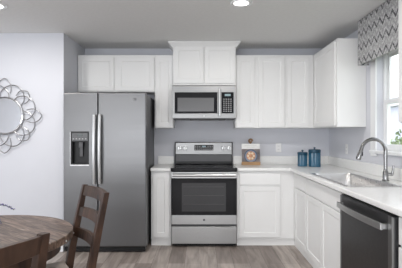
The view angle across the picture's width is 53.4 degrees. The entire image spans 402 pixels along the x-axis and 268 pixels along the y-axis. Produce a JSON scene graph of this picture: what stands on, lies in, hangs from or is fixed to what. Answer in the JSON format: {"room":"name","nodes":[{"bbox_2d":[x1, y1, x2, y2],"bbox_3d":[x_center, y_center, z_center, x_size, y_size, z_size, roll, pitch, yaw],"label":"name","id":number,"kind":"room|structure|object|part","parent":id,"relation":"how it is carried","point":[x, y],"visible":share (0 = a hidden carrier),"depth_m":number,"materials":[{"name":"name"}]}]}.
{"room":"kitchen","nodes":[
{"label":"kitchen","id":0,"kind":"room"},
{"bbox_2d":[0,33,52,216],"bbox_3d":[-3.075,0.092,4.515,2.850,2.435,0.120,0,0,0],"label":"wall","id":1,"kind":"structure","parent":0,"point":[26,59],"depth_m":4.46,"materials":[{"name":"paint"}]},
{"bbox_2d":[0,78,41,153],"bbox_3d":[-2.177,-0.202,4.435,0.839,0.839,0.032,0,0,0],"label":"wall mirror","id":2,"kind":"object","parent":1,"relation":"attached to","point":[11,111],"visible":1,"depth_m":4.43,"materials":[{"name":"silver glass"}]},
{"bbox_3d":[-2.177,-0.202,4.443,0.400,0.400,0.016,0,0,0],"label":"glass","id":3,"kind":"part","parent":2,"relation":"part of","materials":[{"name":"white mirror"}]},
{"bbox_2d":[53,33,84,250],"bbox_3d":[-1.590,0.092,4.862,0.120,2.435,0.815,0,0,0],"label":"wall","id":4,"kind":"structure","parent":0,"point":[66,51],"depth_m":4.46,"materials":[{"name":"paint"}]},
{"bbox_2d":[46,238,312,267],"bbox_3d":[-1.405,1.360,1.035,6.430,0.100,8.710,0,0,0],"label":"floor","id":5,"kind":"structure","parent":0,"point":[155,256],"depth_m":4.21,"materials":[{"name":"brown wood"}]},
{"bbox_2d":[0,232,49,267],"bbox_3d":[-0.836,0.818,1.261,0.575,0.984,0.456,0,0,30],"label":"dining chair","id":6,"kind":"object","parent":5,"relation":"on","point":[36,247],"visible":1,"depth_m":1.25,"materials":[{"name":"brown wood"}]},
{"bbox_3d":[-0.568,0.818,1.345,0.144,0.984,0.040,0,0,30],"label":"leg","id":7,"kind":"part","parent":6,"relation":"part of","materials":[{"name":"brown wood"}]},
{"bbox_2d":[0,215,73,267],"bbox_3d":[-1.272,0.934,2.240,1.071,0.749,1.068,0,0,0],"label":"dining table","id":8,"kind":"object","parent":5,"relation":"on","point":[13,228],"visible":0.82,"depth_m":2.32,"materials":[{"name":"brown wood"}]},
{"bbox_2d":[46,184,108,267],"bbox_3d":[-0.850,0.818,2.279,0.575,0.984,0.456,0,0,-32],"label":"dining chair","id":9,"kind":"object","parent":5,"relation":"on","point":[93,239],"visible":0.99,"depth_m":2.44,"materials":[{"name":"brown wood"}]},
{"bbox_3d":[-0.921,0.825,2.235,0.408,0.046,0.454,0,0,-32],"label":"seat","id":10,"kind":"part","parent":9,"relation":"part of","materials":[{"name":"fabric"}]},
{"bbox_3d":[-0.798,0.818,2.555,0.144,0.984,0.040,0,0,-32],"label":"leg","id":11,"kind":"part","parent":9,"relation":"part of","materials":[{"name":"brown wood"}]},
{"bbox_3d":[-0.633,0.359,2.414,0.064,0.065,0.406,0,0,-32],"label":"crest rail","id":12,"kind":"part","parent":9,"relation":"part of","materials":[{"name":"brown wood"}]},
{"bbox_3d":[-0.579,0.818,2.204,0.144,0.984,0.040,0,0,-32],"label":"leg","id":13,"kind":"part","parent":9,"relation":"part of","materials":[{"name":"brown wood"}]},
{"bbox_2d":[64,93,153,250],"bbox_3d":[-1.058,0.426,4.779,0.905,1.767,0.923,0,0,0],"label":"refrigerator","id":14,"kind":"object","parent":5,"relation":"on","point":[109,137],"visible":0.95,"depth_m":4.40,"materials":[{"name":"grey metal"}]},
{"bbox_3d":[-1.333,0.032,4.397,0.174,0.087,0.004,0,0,0],"label":"dispenser panel","id":15,"kind":"part","parent":14,"relation":"part of","materials":[{"name":"grey"}]},
{"bbox_3d":[-1.326,0.392,4.442,0.370,1.697,0.085,0,0,0],"label":"door","id":16,"kind":"part","parent":14,"relation":"part of","materials":[{"name":"silver metal"}]},
{"bbox_3d":[-1.165,0.168,4.359,0.038,0.758,0.083,0,0,0],"label":"handle","id":17,"kind":"part","parent":14,"relation":"part of","materials":[{"name":"silver metal"}]},
{"bbox_3d":[-1.104,0.168,4.359,0.038,0.758,0.083,0,0,0],"label":"handle","id":18,"kind":"part","parent":14,"relation":"part of","materials":[{"name":"silver metal"}]},
{"bbox_3d":[-0.869,0.392,4.442,0.525,1.697,0.085,0,0,0],"label":"door","id":19,"kind":"part","parent":14,"relation":"part of","materials":[{"name":"silver metal"}]},
{"bbox_2d":[151,171,171,244],"bbox_3d":[-0.468,0.872,4.966,0.231,0.876,0.603,0,0,0],"label":"base cabinet","id":20,"kind":"object","parent":5,"relation":"on","point":[160,180],"visible":0.89,"depth_m":4.67,"materials":[{"name":"white wood"}]},
{"bbox_3d":[-0.466,0.832,4.674,0.188,0.747,0.018,0,0,0],"label":"door","id":21,"kind":"part","parent":20,"relation":"part of","materials":[{"name":"white wood"}]},
{"bbox_2d":[150,156,173,170],"bbox_3d":[-0.471,0.361,4.955,0.238,0.143,0.629,0,0,0],"label":"countertop","id":22,"kind":"structure","parent":20,"relation":"on","point":[165,163],"depth_m":5.18,"materials":[{"name":"white stone"}]},
{"bbox_2d":[171,142,236,245],"bbox_3d":[0.035,0.708,4.898,0.769,1.205,0.684,0,0,0],"label":"range","id":23,"kind":"object","parent":5,"relation":"on","point":[203,174],"visible":1,"depth_m":4.62,"materials":[{"name":"grey metal"}]},
{"bbox_3d":[0.035,1.170,4.642,0.757,0.200,0.040,0,0,0],"label":"storage drawer","id":24,"kind":"part","parent":23,"relation":"part of","materials":[{"name":"silver metal"}]},
{"bbox_3d":[0.035,0.743,4.640,0.757,0.605,0.040,0,0,0],"label":"oven door","id":25,"kind":"part","parent":23,"relation":"part of","materials":[{"name":"silver metal"}]},
{"bbox_3d":[0.035,0.472,4.590,0.721,0.037,0.067,0,0,0],"label":"handle","id":26,"kind":"part","parent":23,"relation":"part of","materials":[{"name":"silver metal"}]},
{"bbox_3d":[0.035,0.724,4.619,0.755,0.428,0.004,0,0,0],"label":"door glass","id":27,"kind":"part","parent":23,"relation":"part of","materials":[{"name":"black glass"}]},
{"bbox_2d":[171,164,236,170],"bbox_3d":[0.035,0.413,4.912,0.769,0.041,0.575,0,0,0],"label":"cooktop","id":28,"kind":"object","parent":23,"relation":"in","point":[176,167],"depth_m":4.69,"materials":[{"name":"black glass"}]},
{"bbox_3d":[0.035,0.188,5.184,0.729,0.152,0.016,0,0,0],"label":"control panel","id":29,"kind":"part","parent":23,"relation":"part of","materials":[{"name":"silver metal"}]},
{"bbox_2d":[236,171,293,244],"bbox_3d":[0.760,0.872,4.966,0.677,0.876,0.603,0,0,0],"label":"base cabinet","id":30,"kind":"object","parent":5,"relation":"on","point":[265,199],"visible":0.9,"depth_m":4.67,"materials":[{"name":"white wood"}]},
{"bbox_3d":[0.688,0.527,4.674,0.475,0.134,0.018,0,0,0],"label":"drawer","id":31,"kind":"part","parent":30,"relation":"part of","materials":[{"name":"white wood"}]},
{"bbox_3d":[0.688,0.908,4.674,0.475,0.593,0.018,0,0,0],"label":"door","id":32,"kind":"part","parent":30,"relation":"part of","materials":[{"name":"white wood"}]},
{"bbox_2d":[294,173,308,261],"bbox_3d":[1.379,0.872,4.680,0.618,0.876,1.176,0,0,0],"label":"base cabinet","id":33,"kind":"object","parent":5,"relation":"on","point":[300,193],"visible":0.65,"depth_m":4.33,"materials":[{"name":"white wood"}]},
{"bbox_3d":[1.079,0.524,4.330,0.018,0.148,0.460,0,0,0],"label":"drawer","id":34,"kind":"part","parent":33,"relation":"part of","materials":[{"name":"white wood"}]},
{"bbox_3d":[1.079,0.912,4.330,0.018,0.601,0.460,0,0,0],"label":"door","id":35,"kind":"part","parent":33,"relation":"part of","materials":[{"name":"white wood"}]},
{"bbox_2d":[306,178,343,267],"bbox_3d":[1.379,0.872,3.565,0.618,0.876,1.050,0,0,0],"label":"base cabinet","id":36,"kind":"object","parent":5,"relation":"on","point":[322,211],"visible":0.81,"depth_m":3.52,"materials":[{"name":"white wood"}]},
{"bbox_3d":[1.079,0.912,3.826,0.018,0.601,0.513,0,0,0],"label":"door","id":37,"kind":"part","parent":36,"relation":"part of","materials":[{"name":"white wood"}]},
{"bbox_3d":[1.079,0.912,3.305,0.018,0.601,0.511,0,0,0],"label":"door","id":38,"kind":"part","parent":36,"relation":"part of","materials":[{"name":"white wood"}]},
{"bbox_2d":[337,194,400,267],"bbox_3d":[1.328,0.875,2.590,0.684,0.859,0.812,0,0,0],"label":"dishwasher","id":39,"kind":"object","parent":5,"relation":"on","point":[369,234],"visible":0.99,"depth_m":2.51,"materials":[{"name":"grey metal"}]},
{"bbox_3d":[1.050,0.832,2.986,0.015,0.756,0.019,0,0,0],"label":"edge trim","id":40,"kind":"part","parent":39,"relation":"part of","materials":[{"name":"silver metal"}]},
{"bbox_3d":[1.017,0.520,2.603,0.062,0.038,0.725,0,0,0],"label":"handle","id":41,"kind":"part","parent":39,"relation":"part of","materials":[{"name":"silver metal"}]},
{"bbox_3d":[1.050,0.832,2.207,0.015,0.756,0.046,0,0,0],"label":"edge trim","id":42,"kind":"part","parent":39,"relation":"part of","materials":[{"name":"silver metal"}]},
{"bbox_2d":[399,217,401,267],"bbox_3d":[1.379,0.872,1.839,0.618,0.876,0.678,0,0,0],"label":"base cabinet","id":43,"kind":"object","parent":5,"relation":"on","point":[400,218],"visible":0.87,"depth_m":2.15,"materials":[{"name":"white wood"}]},
{"bbox_2d":[233,156,401,216],"bbox_3d":[1.056,0.361,3.385,1.267,0.143,3.769,0,0,0],"label":"countertop","id":44,"kind":"structure","parent":43,"relation":"on","point":[389,199],"depth_m":3.91,"materials":[{"name":"white stone"}]},
{"bbox_2d":[241,138,259,164],"bbox_3d":[0.635,0.225,5.138,0.236,0.339,0.146,0,0,0],"label":"cookbook stand","id":45,"kind":"object","parent":44,"relation":"on","point":[249,141],"visible":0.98,"depth_m":5.07,"materials":[{"name":"brown wood"}]},
{"bbox_2d":[242,144,259,161],"bbox_3d":[0.635,0.244,5.110,0.230,0.240,0.051,0,0,0],"label":"cookbook","id":46,"kind":"object","parent":45,"relation":"on","point":[250,152],"visible":1,"depth_m":5.10,"materials":[{"name":"multicoloured paper"}]},
{"bbox_2d":[244,149,256,161],"bbox_3d":[0.635,0.280,5.093,0.170,0.170,0.017,0,0,0],"label":"bowl","id":47,"kind":"object","parent":46,"relation":"on","point":[250,155],"depth_m":5.09,"materials":[{"name":"multicoloured ceramic"}]},
{"bbox_2d":[297,150,307,166],"bbox_3d":[1.243,0.294,4.900,0.122,0.201,0.122,0,0,0],"label":"canister","id":48,"kind":"object","parent":44,"relation":"on","point":[302,156],"visible":1,"depth_m":4.85,"materials":[{"name":"teal ceramic"}]},
{"bbox_3d":[1.243,0.237,4.900,0.122,0.034,0.122,0,0,0],"label":"lid","id":49,"kind":"part","parent":48,"relation":"part of","materials":[{"name":"blue ceramic"}]},
{"bbox_2d":[308,147,320,166],"bbox_3d":[1.372,0.277,4.835,0.146,0.236,0.146,0,0,0],"label":"canister","id":50,"kind":"object","parent":44,"relation":"on","point":[314,155],"visible":0.98,"depth_m":4.78,"materials":[{"name":"teal ceramic"}]},
{"bbox_3d":[1.372,0.205,4.835,0.146,0.041,0.146,0,0,0],"label":"lid","id":51,"kind":"part","parent":50,"relation":"part of","materials":[{"name":"blue ceramic"}]},
{"bbox_2d":[310,173,401,186],"bbox_3d":[1.302,0.483,3.490,0.433,0.184,1.048,0,0,0],"label":"sink","id":52,"kind":"object","parent":44,"relation":"in","point":[345,179],"visible":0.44,"depth_m":3.77,"materials":[{"name":"silver metal"}]},
{"bbox_2d":[356,137,393,180],"bbox_3d":[1.462,0.211,3.369,0.311,0.366,0.061,0,0,0],"label":"faucet","id":53,"kind":"object","parent":44,"relation":"on","point":[386,174],"visible":1,"depth_m":3.36,"materials":[{"name":"silver metal"}]},
{"bbox_3d":[1.454,0.174,3.370,0.232,0.292,0.031,0,0,0],"label":"spout","id":54,"kind":"part","parent":53,"relation":"part of","materials":[{"name":"silver metal"}]},
{"bbox_3d":[1.586,0.308,3.359,0.067,0.087,0.028,0,0,20],"label":"lever","id":55,"kind":"part","parent":53,"relation":"part of","materials":[{"name":"silver metal"}]},
{"bbox_3d":[1.079,0.524,1.844,0.018,0.148,0.648,0,0,0],"label":"drawer","id":56,"kind":"part","parent":43,"relation":"part of","materials":[{"name":"white wood"}]},
{"bbox_3d":[1.079,0.912,1.844,0.018,0.601,0.648,0,0,0],"label":"door","id":57,"kind":"part","parent":43,"relation":"part of","materials":[{"name":"white wood"}]},
{"bbox_2d":[0,0,386,48],"bbox_3d":[-1.405,-1.175,1.035,6.430,0.100,8.710,0,0,0],"label":"ceiling","id":58,"kind":"structure","parent":0,"point":[93,24],"depth_m":3.96,"materials":[{"name":"paint"}]},
{"bbox_2d":[0,3,6,9],"bbox_3d":[-1.800,-1.120,3.500,0.192,0.010,0.192,0,0,0],"label":"recessed light","id":59,"kind":"object","parent":58,"relation":"in","point":[2,6],"visible":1,"depth_m":3.51,"materials":[{"name":"white plastic"}]},
{"bbox_2d":[230,0,251,6],"bbox_3d":[0.345,-1.120,3.430,0.192,0.010,0.192,0,0,0],"label":"recessed light","id":60,"kind":"object","parent":58,"relation":"in","point":[236,3],"visible":1,"depth_m":3.42,"materials":[{"name":"white plastic"}]},
{"bbox_2d":[234,1,248,5],"bbox_3d":[0.345,-1.121,3.430,0.127,0.008,0.127,0,0,0],"label":"diffuser","id":61,"kind":"object","parent":60,"relation":"attached to","point":[236,3],"depth_m":3.42,"materials":[{"name":"white plastic"}]},
{"bbox_2d":[85,49,328,164],"bbox_3d":[0.080,0.092,5.330,3.220,2.435,0.120,0,0,0],"label":"wall","id":62,"kind":"structure","parent":0,"point":[292,140],"depth_m":5.27,"materials":[{"name":"paint"}]},
{"bbox_2d":[78,55,154,94],"bbox_3d":[-1.051,-0.749,5.104,0.954,0.458,0.328,0,0,0],"label":"upper cabinet","id":63,"kind":"object","parent":62,"relation":"attached to","point":[96,73],"visible":0.87,"depth_m":4.95,"materials":[{"name":"white wood"}]},
{"bbox_3d":[-1.296,-0.740,4.949,0.439,0.416,0.018,0,0,0],"label":"door","id":64,"kind":"part","parent":63,"relation":"part of","materials":[{"name":"white wood"}]},
{"bbox_3d":[-0.811,-0.740,4.949,0.458,0.416,0.018,0,0,0],"label":"door","id":65,"kind":"part","parent":63,"relation":"part of","materials":[{"name":"white wood"}]},
{"bbox_2d":[155,55,174,127],"bbox_3d":[-0.458,-0.526,5.104,0.228,0.904,0.328,0,0,0],"label":"upper cabinet","id":66,"kind":"object","parent":62,"relation":"attached to","point":[163,63],"visible":0.92,"depth_m":4.94,"materials":[{"name":"white wood"}]},
{"bbox_2d":[158,156,173,163],"bbox_3d":[-0.459,0.342,5.258,0.213,0.104,0.021,0,0,0],"label":"backsplash","id":67,"kind":"structure","parent":62,"relation":"attached to","point":[161,159],"depth_m":5.25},
{"bbox_2d":[168,41,240,85],"bbox_3d":[0.040,-0.857,5.037,0.874,0.529,0.461,0,0,0],"label":"upper cabinet","id":68,"kind":"object","parent":62,"relation":"attached to","point":[195,63],"visible":0.98,"depth_m":4.85,"materials":[{"name":"white wood"}]},
{"bbox_3d":[-0.146,-0.840,4.859,0.358,0.450,0.018,0,0,0],"label":"door","id":69,"kind":"part","parent":68,"relation":"part of","materials":[{"name":"white wood"}]},
{"bbox_2d":[172,86,235,120],"bbox_3d":[0.038,-0.374,5.008,0.764,0.412,0.517,0,0,0],"label":"microwave","id":70,"kind":"object","parent":68,"relation":"attached to","point":[192,103],"visible":1,"depth_m":4.80,"materials":[{"name":"grey metal"}]},
{"bbox_3d":[-0.059,-0.374,4.799,0.510,0.252,0.004,0,0,0],"label":"door glass","id":71,"kind":"part","parent":70,"relation":"part of","materials":[{"name":"black glass"}]},
{"bbox_3d":[0.223,-0.380,4.776,0.028,0.320,0.052,0,0,0],"label":"handle","id":72,"kind":"part","parent":70,"relation":"part of","materials":[{"name":"silver metal"}]},
{"bbox_3d":[0.318,-0.374,4.799,0.144,0.252,0.004,0,0,0],"label":"control panel","id":73,"kind":"part","parent":70,"relation":"part of","materials":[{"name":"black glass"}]},
{"bbox_3d":[0.040,-1.087,5.037,0.874,0.068,0.461,0,0,0],"label":"crown moulding","id":74,"kind":"part","parent":68,"relation":"part of","materials":[{"name":"white wood"}]},
{"bbox_3d":[0.225,-0.840,4.859,0.367,0.450,0.018,0,0,0],"label":"door","id":75,"kind":"part","parent":68,"relation":"part of","materials":[{"name":"white wood"}]},
{"bbox_2d":[233,55,284,127],"bbox_3d":[0.734,-0.526,5.104,0.620,0.904,0.328,0,0,0],"label":"upper cabinet","id":76,"kind":"object","parent":62,"relation":"attached to","point":[260,79],"visible":0.95,"depth_m":4.95,"materials":[{"name":"white wood"}]},
{"bbox_3d":[0.550,-0.517,4.949,0.221,0.862,0.018,0,0,0],"label":"door","id":77,"kind":"part","parent":76,"relation":"part of","materials":[{"name":"white wood"}]},
{"bbox_3d":[0.872,-0.517,4.949,0.320,0.862,0.018,0,0,0],"label":"door","id":78,"kind":"part","parent":76,"relation":"part of","materials":[{"name":"white wood"}]},
{"bbox_2d":[276,143,280,151],"bbox_3d":[1.020,0.180,5.266,0.072,0.116,0.008,0,0,0],"label":"wall outlet","id":79,"kind":"object","parent":62,"relation":"attached to","point":[278,145],"visible":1,"depth_m":5.26,"materials":[{"name":"white plastic"}]},
{"bbox_2d":[285,55,312,127],"bbox_3d":[1.219,-0.526,5.104,0.348,0.904,0.328,0,0,0],"label":"upper cabinet","id":80,"kind":"object","parent":62,"relation":"attached to","point":[298,68],"visible":0.97,"depth_m":4.95,"materials":[{"name":"white wood"}]},
{"bbox_2d":[329,30,401,167],"bbox_3d":[1.750,0.092,1.095,0.120,2.435,8.590,0,0,0],"label":"wall","id":81,"kind":"structure","parent":0,"point":[354,137],"depth_m":4.08,"materials":[{"name":"paint"}]},
{"bbox_2d":[233,156,401,180],"bbox_3d":[1.056,0.342,3.385,1.267,0.104,3.769,0,0,0],"label":"backsplash","id":82,"kind":"structure","parent":81,"relation":"attached to","point":[370,168],"depth_m":4.71,"materials":[{"name":"white stone"}]},
{"bbox_2d":[313,38,365,127],"bbox_3d":[1.532,-0.526,4.679,0.313,0.904,1.178,0,0,0],"label":"upper cabinet","id":83,"kind":"object","parent":81,"relation":"attached to","point":[339,84],"visible":0.94,"depth_m":4.09,"materials":[{"name":"white wood"}]},
{"bbox_3d":[1.384,-0.517,4.492,0.018,0.862,0.735,0,0,0],"label":"door","id":84,"kind":"part","parent":83,"relation":"part of","materials":[{"name":"white wood"}]},
{"bbox_2d":[345,144,347,153],"bbox_3d":[1.685,0.175,4.630,0.008,0.116,0.072,0,0,0],"label":"wall outlet","id":85,"kind":"object","parent":81,"relation":"attached to","point":[346,145],"visible":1,"depth_m":4.63,"materials":[{"name":"white plastic"}]},
{"bbox_2d":[370,58,376,155],"bbox_3d":[1.682,-0.345,3.385,0.016,1.120,1.140,0,0,0],"label":"trim","id":86,"kind":"structure","parent":81,"relation":"attached to","point":[373,63],"depth_m":3.88,"materials":[{"name":"white wood"}]},
{"bbox_2d":[358,0,397,65],"bbox_3d":[1.617,-0.901,3.422,0.110,0.438,1.125,0,0,0],"label":"window valance","id":87,"kind":"object","parent":81,"relation":"attached to","point":[378,30],"visible":1,"depth_m":3.52,"materials":[{"name":"fabric"}]},
{"bbox_2d":[369,150,401,155],"bbox_3d":[1.705,0.172,3.385,0.090,0.026,1.140,0,0,0],"label":"trim","id":88,"kind":"structure","parent":81,"relation":"attached to","point":[370,151],"depth_m":3.54,"materials":[{"name":"white wood"}]},
{"bbox_2d":[383,49,401,151],"bbox_3d":[1.778,-0.312,3.385,0.055,0.955,0.910,0,0,0],"label":"window","id":89,"kind":"structure","parent":81,"relation":"in","point":[387,100],"depth_m":3.79,"materials":[{"name":"white"}]},
{"bbox_3d":[1.788,-0.522,3.385,0.020,0.475,0.850,0,0,0],"label":"sash","id":90,"kind":"part","parent":89,"relation":"part of","materials":[{"name":"white"}]},
{"bbox_3d":[1.762,-0.095,3.385,0.020,0.460,0.850,0,0,0],"label":"sash","id":91,"kind":"part","parent":89,"relation":"part of","materials":[{"name":"white"}]},
{"bbox_2d":[398,0,401,122],"bbox_3d":[1.532,-0.526,2.325,0.313,0.904,0.950,0,0,0],"label":"upper cabinet","id":92,"kind":"object","parent":81,"relation":"attached to","point":[399,1],"visible":1,"depth_m":2.77,"materials":[{"name":"white wood"}]},
{"label":"outside","id":93,"kind":"structure","parent":0,"visible":0},
{"bbox_3d":[23.500,1.760,26.000,43.000,0.100,68.000,0,0,0],"label":"ground","id":94,"kind":"structure","parent":93,"visible":0},
{"bbox_2d":[390,96,401,142],"bbox_3d":[16.000,-0.690,28.500,8.800,4.800,9.800,0,0,0],"label":"house","id":95,"kind":"structure","parent":94,"relation":"on","point":[395,125],"depth_m":24.81,"materials":[{"name":"white"}]},
{"bbox_2d":[390,129,401,143],"bbox_3d":[9.000,0.737,16.744,2.194,1.947,2.041,0,0,0],"label":"shrub","id":96,"kind":"object","parent":94,"relation":"on","point":[400,131],"visible":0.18,"depth_m":17.04,"materials":[{"name":"green plant"}]}
]}

